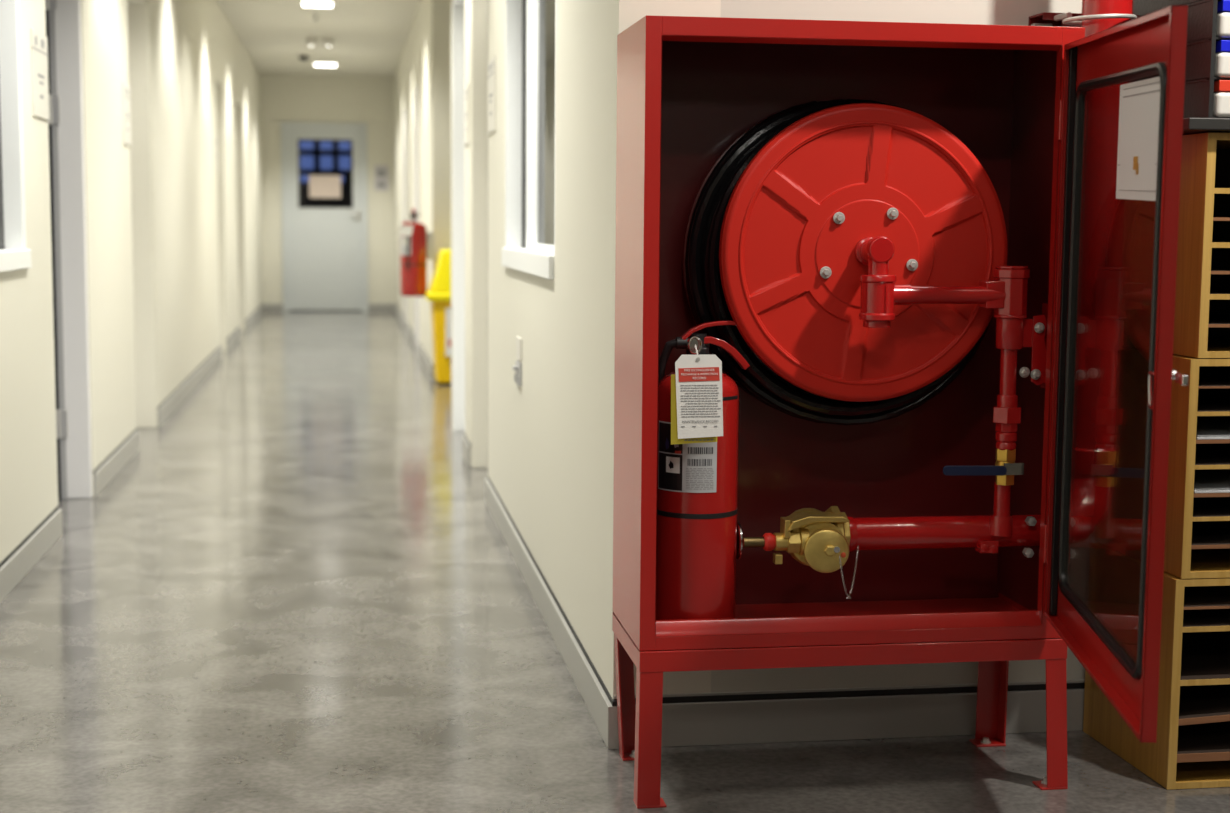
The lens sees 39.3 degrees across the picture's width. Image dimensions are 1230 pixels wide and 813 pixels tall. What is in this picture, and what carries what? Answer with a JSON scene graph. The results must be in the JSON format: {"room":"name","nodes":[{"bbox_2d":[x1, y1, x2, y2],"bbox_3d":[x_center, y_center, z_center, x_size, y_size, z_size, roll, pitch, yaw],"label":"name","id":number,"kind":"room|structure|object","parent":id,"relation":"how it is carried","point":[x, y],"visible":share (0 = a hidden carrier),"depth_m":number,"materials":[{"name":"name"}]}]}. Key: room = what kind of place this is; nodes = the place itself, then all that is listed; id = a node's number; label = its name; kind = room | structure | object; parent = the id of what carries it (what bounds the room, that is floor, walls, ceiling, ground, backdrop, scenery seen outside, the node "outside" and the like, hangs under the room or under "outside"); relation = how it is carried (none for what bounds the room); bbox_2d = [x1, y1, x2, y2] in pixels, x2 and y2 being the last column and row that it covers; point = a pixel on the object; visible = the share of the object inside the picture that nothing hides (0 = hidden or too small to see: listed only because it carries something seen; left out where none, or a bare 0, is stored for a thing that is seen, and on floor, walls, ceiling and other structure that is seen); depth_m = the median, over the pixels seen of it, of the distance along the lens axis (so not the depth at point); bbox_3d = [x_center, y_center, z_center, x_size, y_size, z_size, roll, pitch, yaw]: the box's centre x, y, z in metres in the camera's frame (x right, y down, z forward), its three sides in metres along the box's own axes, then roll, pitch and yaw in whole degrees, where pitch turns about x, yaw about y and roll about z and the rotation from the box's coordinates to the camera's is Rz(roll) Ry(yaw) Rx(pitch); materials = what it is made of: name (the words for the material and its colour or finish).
{"room":"building corridor","nodes":[
{"label":"building corridor","id":0,"kind":"room"},
{"bbox_2d":[0,0,262,562],"bbox_3d":[-2.369,-1.208,8.304,0.200,2.700,23.300,0,6,-9],"label":"wall","id":1,"kind":"structure","parent":0,"point":[191,42],"depth_m":7.49,"materials":[{"name":"beige paint"}]},
{"bbox_2d":[0,0,31,271],"bbox_3d":[-1.697,-0.958,4.369,0.114,1.250,1.550,0,6,-9],"label":"window","id":2,"kind":"structure","parent":1,"relation":"in","point":[14,255],"depth_m":5.09,"materials":[{"name":"white metal"}]},
{"bbox_2d":[30,28,48,119],"bbox_3d":[-1.818,-1.047,5.440,0.007,0.266,0.270,0,6,-9],"label":"door sign","id":3,"kind":"object","parent":1,"relation":"attached to","point":[39,60],"visible":1,"depth_m":5.42,"materials":[{"name":"white plastic"}]},
{"bbox_2d":[45,0,92,498],"bbox_3d":[-2.381,-0.671,5.953,0.946,2.131,0.811,0,6,-9],"label":"door","id":4,"kind":"structure","parent":1,"relation":"in","point":[62,17],"depth_m":6.38,"materials":[{"name":"white aluminium"},{"name":"painted metal"}]},
{"bbox_2d":[122,82,130,145],"bbox_3d":[-2.153,-1.288,7.586,0.007,0.265,0.240,0,6,-9],"label":"door sign","id":5,"kind":"object","parent":1,"relation":"attached to","point":[126,109],"visible":1,"depth_m":7.56,"materials":[{"name":"white plastic"}]},
{"bbox_2d":[0,303,263,602],"bbox_3d":[-2.276,0.090,8.459,0.014,0.088,23.300,0,6,-9],"label":"baseboard","id":6,"kind":"structure","parent":1,"relation":"attached to","point":[16,568],"depth_m":6.63,"materials":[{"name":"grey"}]},
{"bbox_2d":[127,0,156,427],"bbox_3d":[-2.338,-0.909,8.189,0.171,2.131,0.901,0,6,-9],"label":"door","id":7,"kind":"structure","parent":1,"relation":"in","point":[137,10],"depth_m":8.59,"materials":[{"name":"beige"}]},
{"bbox_2d":[214,136,217,172],"bbox_3d":[-2.967,-1.872,12.785,0.007,0.260,0.230,0,6,-9],"label":"door sign","id":8,"kind":"object","parent":1,"relation":"attached to","point":[215,138],"visible":1,"depth_m":12.71,"materials":[{"name":"white plastic"}]},
{"bbox_2d":[215,75,226,350],"bbox_3d":[-3.145,-1.466,13.347,0.171,2.131,0.801,0,6,-9],"label":"door","id":9,"kind":"structure","parent":1,"relation":"in","point":[219,88],"depth_m":13.70,"materials":[{"name":"beige"}]},
{"bbox_2d":[236,98,244,330],"bbox_3d":[-3.533,-1.734,15.827,0.171,2.131,0.951,0,6,-9],"label":"door","id":10,"kind":"structure","parent":1,"relation":"in","point":[238,104],"depth_m":16.26,"materials":[{"name":"beige"}]},
{"bbox_2d":[217,0,419,76],"bbox_3d":[-1.008,-2.638,8.617,7.700,0.100,24.200,0,6,-9],"label":"ceiling","id":11,"kind":"structure","parent":0,"point":[370,37],"depth_m":15.24,"materials":[{"name":"beige paint"}]},
{"bbox_2d":[298,53,309,60],"bbox_3d":[-3.101,-3.481,17.156,0.120,0.070,0.120,0,6,-9],"label":"smoke detector","id":12,"kind":"object","parent":11,"relation":"attached to","point":[302,56],"visible":1,"depth_m":17.11,"materials":[{"name":"white plastic"}]},
{"bbox_2d":[299,0,335,6],"bbox_3d":[-2.258,-3.061,13.058,0.270,0.025,0.270,0,6,-9],"label":"recessed light","id":13,"kind":"object","parent":11,"relation":"in","point":[308,3],"visible":1,"depth_m":12.97,"materials":[{"name":"white plastic"}]},
{"bbox_2d":[302,2,331,6],"bbox_3d":[-2.258,-3.051,13.059,0.220,0.006,0.220,0,6,-9],"label":"diffuser","id":14,"kind":"object","parent":13,"relation":"attached to","point":[308,4],"depth_m":13.02,"materials":[{"name":"white plastic"}]},
{"bbox_2d":[306,37,334,46],"bbox_3d":[-2.681,-3.312,15.632,0.260,0.076,0.140,0,6,-9],"label":"emergency light","id":15,"kind":"object","parent":11,"relation":"attached to","point":[313,41],"visible":1,"depth_m":15.58,"materials":[{"name":"white plastic"}]},
{"bbox_2d":[312,62,338,65],"bbox_3d":[-3.050,-3.607,18.117,0.270,0.025,0.270,0,6,-9],"label":"recessed light","id":16,"kind":"object","parent":11,"relation":"in","point":[313,63],"visible":1,"depth_m":18.02,"materials":[{"name":"white plastic"}]},
{"bbox_2d":[315,64,335,65],"bbox_3d":[-3.050,-3.598,18.118,0.220,0.006,0.220,0,6,-9],"label":"diffuser","id":17,"kind":"object","parent":16,"relation":"attached to","point":[315,64],"depth_m":18.09,"materials":[{"name":"white plastic"}]},
{"bbox_2d":[260,74,395,303],"bbox_3d":[-3.375,-2.459,19.946,2.100,2.700,0.150,0,6,-9],"label":"wall","id":18,"kind":"structure","parent":0,"point":[283,98],"depth_m":19.83,"materials":[{"name":"beige paint"}]},
{"bbox_2d":[281,122,367,310],"bbox_3d":[-3.364,-2.193,19.952,0.980,2.170,0.220,0,6,-9],"label":"door","id":19,"kind":"structure","parent":18,"relation":"in","point":[325,248],"depth_m":19.93,"materials":[{"name":"grey painted metal"},{"name":"glass"}]},
{"bbox_2d":[309,175,340,197],"bbox_3d":[-3.352,-2.543,19.886,0.362,0.260,0.012,0,6,-9],"label":"paper notice","id":20,"kind":"object","parent":19,"relation":"attached to","point":[320,186],"visible":1,"depth_m":19.88,"materials":[{"name":"beige paper"}]},
{"bbox_2d":[300,141,350,206],"bbox_3d":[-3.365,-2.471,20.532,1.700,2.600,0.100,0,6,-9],"label":"window frame","id":21,"kind":"structure","parent":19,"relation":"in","point":[345,200],"depth_m":20.45,"materials":[{"name":"black"}]},
{"bbox_2d":[264,304,394,310],"bbox_3d":[-3.325,-1.152,20.011,1.508,0.088,0.015,0,6,-9],"label":"baseboard","id":22,"kind":"structure","parent":18,"relation":"attached to","point":[267,307],"depth_m":20.08,"materials":[{"name":"grey"}]},
{"bbox_2d":[374,165,387,190],"bbox_3d":[-2.709,-2.650,19.948,0.160,0.290,0.012,0,6,-9],"label":"notice","id":23,"kind":"object","parent":18,"relation":"attached to","point":[380,171],"visible":1,"depth_m":19.94,"materials":[{"name":"grey"}]},
{"bbox_2d":[378,182,384,186],"bbox_3d":[-2.709,-2.575,19.951,0.080,0.060,0.003,0,6,-9],"label":"print","id":24,"kind":"object","parent":23,"relation":"attached to","point":[380,184],"depth_m":19.95,"materials":[{"name":"grey paper"}]},
{"bbox_2d":[377,170,385,176],"bbox_3d":[-2.708,-2.704,19.937,0.100,0.080,0.003,0,6,-9],"label":"print","id":25,"kind":"object","parent":23,"relation":"attached to","point":[380,173],"depth_m":19.94,"materials":[{"name":"grey paper"}]},
{"bbox_2d":[394,0,450,364],"bbox_3d":[-1.780,-1.989,15.666,0.200,2.700,8.850,0,6,-9],"label":"wall","id":26,"kind":"structure","parent":0,"point":[425,61],"depth_m":12.04,"materials":[{"name":"beige paint"}]},
{"bbox_2d":[403,107,406,325],"bbox_3d":[-1.994,-1.822,16.771,0.107,2.131,0.851,0,6,-9],"label":"door","id":27,"kind":"structure","parent":26,"relation":"in","point":[404,111],"depth_m":17.10,"materials":[{"name":"white"}]},
{"bbox_2d":[414,84,418,345],"bbox_3d":[-1.560,-1.522,13.995,0.107,2.131,0.901,0,6,-9],"label":"door","id":28,"kind":"structure","parent":26,"relation":"in","point":[416,193],"depth_m":14.36,"materials":[{"name":"white"}]},
{"bbox_2d":[400,208,433,295],"bbox_3d":[-1.298,-1.006,11.201,0.213,0.571,0.178,-5,8,-40],"label":"fire extinguisher","id":29,"kind":"object","parent":26,"relation":"attached to","point":[416,249],"visible":0.9,"depth_m":11.13,"materials":[{"name":"red paint"}]},
{"bbox_2d":[402,239,409,244],"bbox_3d":[-1.351,-1.063,11.107,0.057,0.042,0.006,4,7,28],"label":"print","id":30,"kind":"object","parent":29,"relation":"on","point":[404,241],"depth_m":11.10,"materials":[{"name":"white paper"}]},
{"bbox_2d":[402,248,409,253],"bbox_3d":[-1.351,-1.006,11.113,0.057,0.036,0.006,4,7,28],"label":"print","id":31,"kind":"object","parent":29,"relation":"attached to","point":[404,250],"depth_m":11.11,"materials":[{"name":"grey paper"}]},
{"bbox_2d":[399,219,413,235],"bbox_3d":[-1.339,-1.151,11.056,0.094,0.110,0.003,0,6,-9],"label":"tag","id":32,"kind":"object","parent":29,"relation":"hanging from","point":[406,228],"visible":1,"depth_m":11.06,"materials":[{"name":"white paper"}]},
{"bbox_2d":[395,303,616,748],"bbox_3d":[-1.291,-0.258,11.791,0.057,0.088,16.982,0,6,-9],"label":"baseboard","id":33,"kind":"structure","parent":26,"relation":"attached to","point":[597,702],"depth_m":4.39,"materials":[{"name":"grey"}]},
{"bbox_2d":[450,0,720,698],"bbox_3d":[-0.310,-0.944,5.993,0.200,2.700,5.410,0,6,-9],"label":"wall","id":34,"kind":"structure","parent":0,"point":[551,436],"depth_m":4.09,"materials":[{"name":"beige paint"}]},
{"bbox_2d":[452,0,464,430],"bbox_3d":[-0.683,-0.888,8.124,0.112,2.131,0.961,0,6,-9],"label":"door","id":35,"kind":"structure","parent":34,"relation":"in","point":[458,6],"depth_m":8.55,"materials":[{"name":"white metal"}]},
{"bbox_2d":[464,83,468,145],"bbox_3d":[-0.642,-1.260,7.439,0.007,0.255,0.240,0,6,-9],"label":"door sign","id":36,"kind":"object","parent":34,"relation":"attached to","point":[466,88],"visible":1,"depth_m":7.40,"materials":[{"name":"white plastic"}]},
{"bbox_2d":[471,0,487,467],"bbox_3d":[-0.486,-0.751,6.852,0.107,2.131,0.911,0,6,-9],"label":"door","id":37,"kind":"structure","parent":34,"relation":"in","point":[479,8],"depth_m":7.27,"materials":[{"name":"beige"}]},
{"bbox_2d":[487,55,495,133],"bbox_3d":[-0.443,-1.114,6.162,0.007,0.260,0.300,0,6,-9],"label":"door sign","id":38,"kind":"object","parent":34,"relation":"attached to","point":[491,64],"visible":1,"depth_m":6.13,"materials":[{"name":"white plastic"}]},
{"bbox_2d":[513,336,521,386],"bbox_3d":[-0.300,-0.139,5.257,0.020,0.145,0.120,0,6,-9],"label":"wall socket","id":39,"kind":"object","parent":34,"relation":"attached to","point":[518,367],"visible":1,"depth_m":5.23,"materials":[{"name":"grey plastic"}]},
{"bbox_2d":[513,365,517,382],"bbox_3d":[-0.305,-0.100,5.260,0.012,0.047,0.070,0,6,-9],"label":"switch","id":40,"kind":"object","parent":39,"relation":"attached to","point":[515,368],"depth_m":5.25,"materials":[{"name":"grey plastic"}]},
{"bbox_2d":[502,0,555,279],"bbox_3d":[-0.217,-1.013,4.972,0.099,1.245,1.370,0,6,-9],"label":"window","id":41,"kind":"structure","parent":34,"relation":"in","point":[530,148],"depth_m":5.37,"materials":[{"name":"white metal"}]},
{"bbox_2d":[0,310,1229,812],"bbox_3d":[-1.184,0.040,9.896,7.700,0.100,26.200,0,6,-9],"label":"floor","id":42,"kind":"structure","parent":0,"point":[299,591],"depth_m":4.19,"materials":[{"name":"concrete"}]},
{"bbox_2d":[425,249,450,382],"bbox_3d":[-0.989,-0.591,11.205,0.482,0.860,0.415,0,6,-9],"label":"waste bin","id":43,"kind":"object","parent":42,"relation":"on","point":[439,292],"visible":0.38,"depth_m":11.03,"materials":[{"name":"yellow plastic"}]},
{"bbox_2d":[428,249,450,291],"bbox_3d":[-0.987,-0.885,11.182,0.433,0.270,0.397,0,6,-9],"label":"hood","id":44,"kind":"object","parent":43,"relation":"attached to","point":[441,278],"depth_m":10.99,"materials":[{"name":"yellow plastic"}]},
{"bbox_2d":[612,5,1187,808],"bbox_3d":[0.483,0.046,2.882,0.820,1.405,1.066,0,6,-9],"label":"cabinet","id":45,"kind":"object","parent":42,"relation":"on","point":[1037,107],"depth_m":3.15,"materials":[{"name":"red metal"}]},
{"bbox_2d":[656,320,749,619],"bbox_3d":[0.158,0.130,3.173,0.174,0.577,0.154,0,6,-9],"label":"fire extinguisher","id":46,"kind":"object","parent":45,"relation":"in","point":[697,482],"visible":0.74,"depth_m":3.12,"materials":[{"name":"red paint"}]},
{"bbox_2d":[671,375,716,444],"bbox_3d":[0.141,0.005,3.053,0.084,0.124,0.007,0,6,-9],"label":"tag","id":47,"kind":"object","parent":46,"relation":"hanging from","point":[674,432],"visible":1,"depth_m":3.05,"materials":[{"name":"yellow paper"}]},
{"bbox_2d":[675,344,722,438],"bbox_3d":[0.145,-0.028,3.066,0.088,0.166,0.056,0,6,-9],"label":"tag","id":48,"kind":"object","parent":46,"relation":"hanging from","point":[699,400],"visible":1,"depth_m":3.04,"materials":[{"name":"white paper"}]},
{"bbox_2d":[681,385,720,426],"bbox_3d":[0.151,-0.001,3.044,0.073,0.075,0.002,0,6,-9],"label":"print","id":49,"kind":"object","parent":48,"relation":"attached to","point":[700,404],"depth_m":3.04,"materials":[{"name":"grey paper"}]},
{"bbox_2d":[686,468,713,489],"bbox_3d":[0.153,0.130,3.097,0.050,0.039,0.005,0,6,-3],"label":"print","id":50,"kind":"object","parent":46,"relation":"attached to","point":[696,478],"depth_m":3.10,"materials":[{"name":"grey paper"}]},
{"bbox_2d":[682,99,1006,424],"bbox_3d":[0.453,-0.265,3.200,0.618,0.622,0.286,0,6,-9],"label":"hose reel","id":51,"kind":"object","parent":45,"relation":"in","point":[801,234],"visible":0.94,"depth_m":3.16,"materials":[{"name":"red paint"}]},
{"bbox_2d":[847,0,1132,557],"bbox_3d":[0.711,-0.845,3.152,0.587,2.258,0.142,-2,6,-19],"label":"pipe","id":52,"kind":"object","parent":45,"relation":"attached to","point":[955,531],"visible":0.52,"depth_m":3.21,"materials":[{"name":"red metal"}]},
{"bbox_2d":[736,506,858,598],"bbox_3d":[0.335,0.267,3.194,0.230,0.163,0.136,1,6,0],"label":"valve","id":53,"kind":"object","parent":52,"relation":"attached to","point":[819,540],"visible":1,"depth_m":3.14,"materials":[{"name":"gold metal"}]},
{"bbox_2d":[894,265,1029,536],"bbox_3d":[0.623,-0.007,3.163,0.276,0.503,0.066,-1,6,-13],"label":"pipe","id":54,"kind":"object","parent":52,"relation":"attached to","point":[1007,295],"visible":1,"depth_m":3.16,"materials":[{"name":"red metal"}]},
{"bbox_2d":[1062,14,1136,25],"bbox_3d":[0.917,-0.732,3.255,0.138,0.014,0.128,0,6,-9],"label":"ring","id":55,"kind":"object","parent":52,"relation":"attached to","point":[1075,20],"visible":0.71,"depth_m":3.21,"materials":[{"name":"silver metal"}]},
{"bbox_2d":[1116,77,1159,200],"bbox_3d":[0.789,-0.401,2.592,0.002,0.185,0.268,1,6,3],"label":"instruction sheet","id":56,"kind":"object","parent":45,"relation":"attached to","point":[1139,104],"visible":0.92,"depth_m":2.59,"materials":[{"name":"white paper"}]},
{"bbox_2d":[1083,571,1229,789],"bbox_3d":[1.315,0.498,3.439,0.620,0.400,0.376,0,6,-9],"label":"shelf unit","id":57,"kind":"object","parent":42,"relation":"on","point":[1191,749],"visible":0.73,"depth_m":3.28,"materials":[{"name":"brown wood"}]},
{"bbox_2d":[1164,354,1229,578],"bbox_3d":[1.329,0.094,3.398,0.620,0.408,0.376,0,6,-9],"label":"shelf unit","id":58,"kind":"object","parent":57,"relation":"on","point":[1197,531],"visible":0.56,"depth_m":3.21,"materials":[{"name":"brown wood"}]},
{"bbox_2d":[1173,133,1229,357],"bbox_3d":[1.346,-0.314,3.357,0.620,0.408,0.376,0,6,-9],"label":"shelf unit","id":59,"kind":"object","parent":58,"relation":"on","point":[1202,298],"visible":0.59,"depth_m":3.17,"materials":[{"name":"brown wood"}]},
{"bbox_2d":[1182,117,1229,134],"bbox_3d":[1.346,-0.530,3.324,0.710,0.022,0.400,0,6,-9],"label":"slab","id":60,"kind":"object","parent":59,"relation":"on","point":[1191,125],"visible":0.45,"depth_m":3.08,"materials":[{"name":"grey"}]},
{"bbox_2d":[1133,0,1229,117],"bbox_3d":[1.298,-0.684,3.318,0.503,0.283,0.364,0,6,-9],"label":"tower","id":61,"kind":"object","parent":60,"relation":"on","point":[1207,64],"visible":0.56,"depth_m":3.13,"materials":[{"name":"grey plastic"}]},
{"bbox_2d":[1194,469,1229,492],"bbox_3d":[1.197,0.140,3.350,0.297,0.006,0.295,0,6,-9],"label":"paper stack","id":62,"kind":"object","parent":58,"relation":"on","point":[1205,480],"visible":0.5,"depth_m":3.30,"materials":[{"name":"grey"}]},
{"bbox_2d":[1196,418,1229,438],"bbox_3d":[1.198,0.041,3.340,0.297,0.006,0.295,0,6,-9],"label":"paper stack","id":63,"kind":"object","parent":58,"relation":"on","point":[1207,428],"visible":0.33,"depth_m":3.29,"materials":[{"name":"grey paper"}]},
{"bbox_2d":[711,0,1084,692],"bbox_3d":[1.860,-0.680,3.693,3.378,2.700,0.170,0,6,-9],"label":"wall","id":64,"kind":"structure","parent":0,"point":[984,12],"depth_m":3.44,"materials":[{"name":"grey"}]},
{"bbox_2d":[613,680,1084,703],"bbox_3d":[0.677,0.587,3.558,1.378,0.014,0.006,0,6,-9],"label":"trim","id":65,"kind":"structure","parent":64,"relation":"attached to","point":[715,698],"depth_m":3.52,"materials":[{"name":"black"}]},
{"bbox_2d":[614,689,1084,748],"bbox_3d":[0.678,0.637,3.559,1.378,0.088,0.014,0,6,-9],"label":"baseboard","id":66,"kind":"structure","parent":64,"relation":"attached to","point":[947,714],"depth_m":3.52,"materials":[{"name":"grey"}]},
{"bbox_2d":[1028,12,1138,26],"bbox_3d":[0.947,-0.748,3.390,0.225,0.048,0.130,0,6,-9],"label":"bracket","id":67,"kind":"object","parent":64,"relation":"attached to","point":[1045,18],"visible":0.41,"depth_m":3.38,"materials":[{"name":"metal"}]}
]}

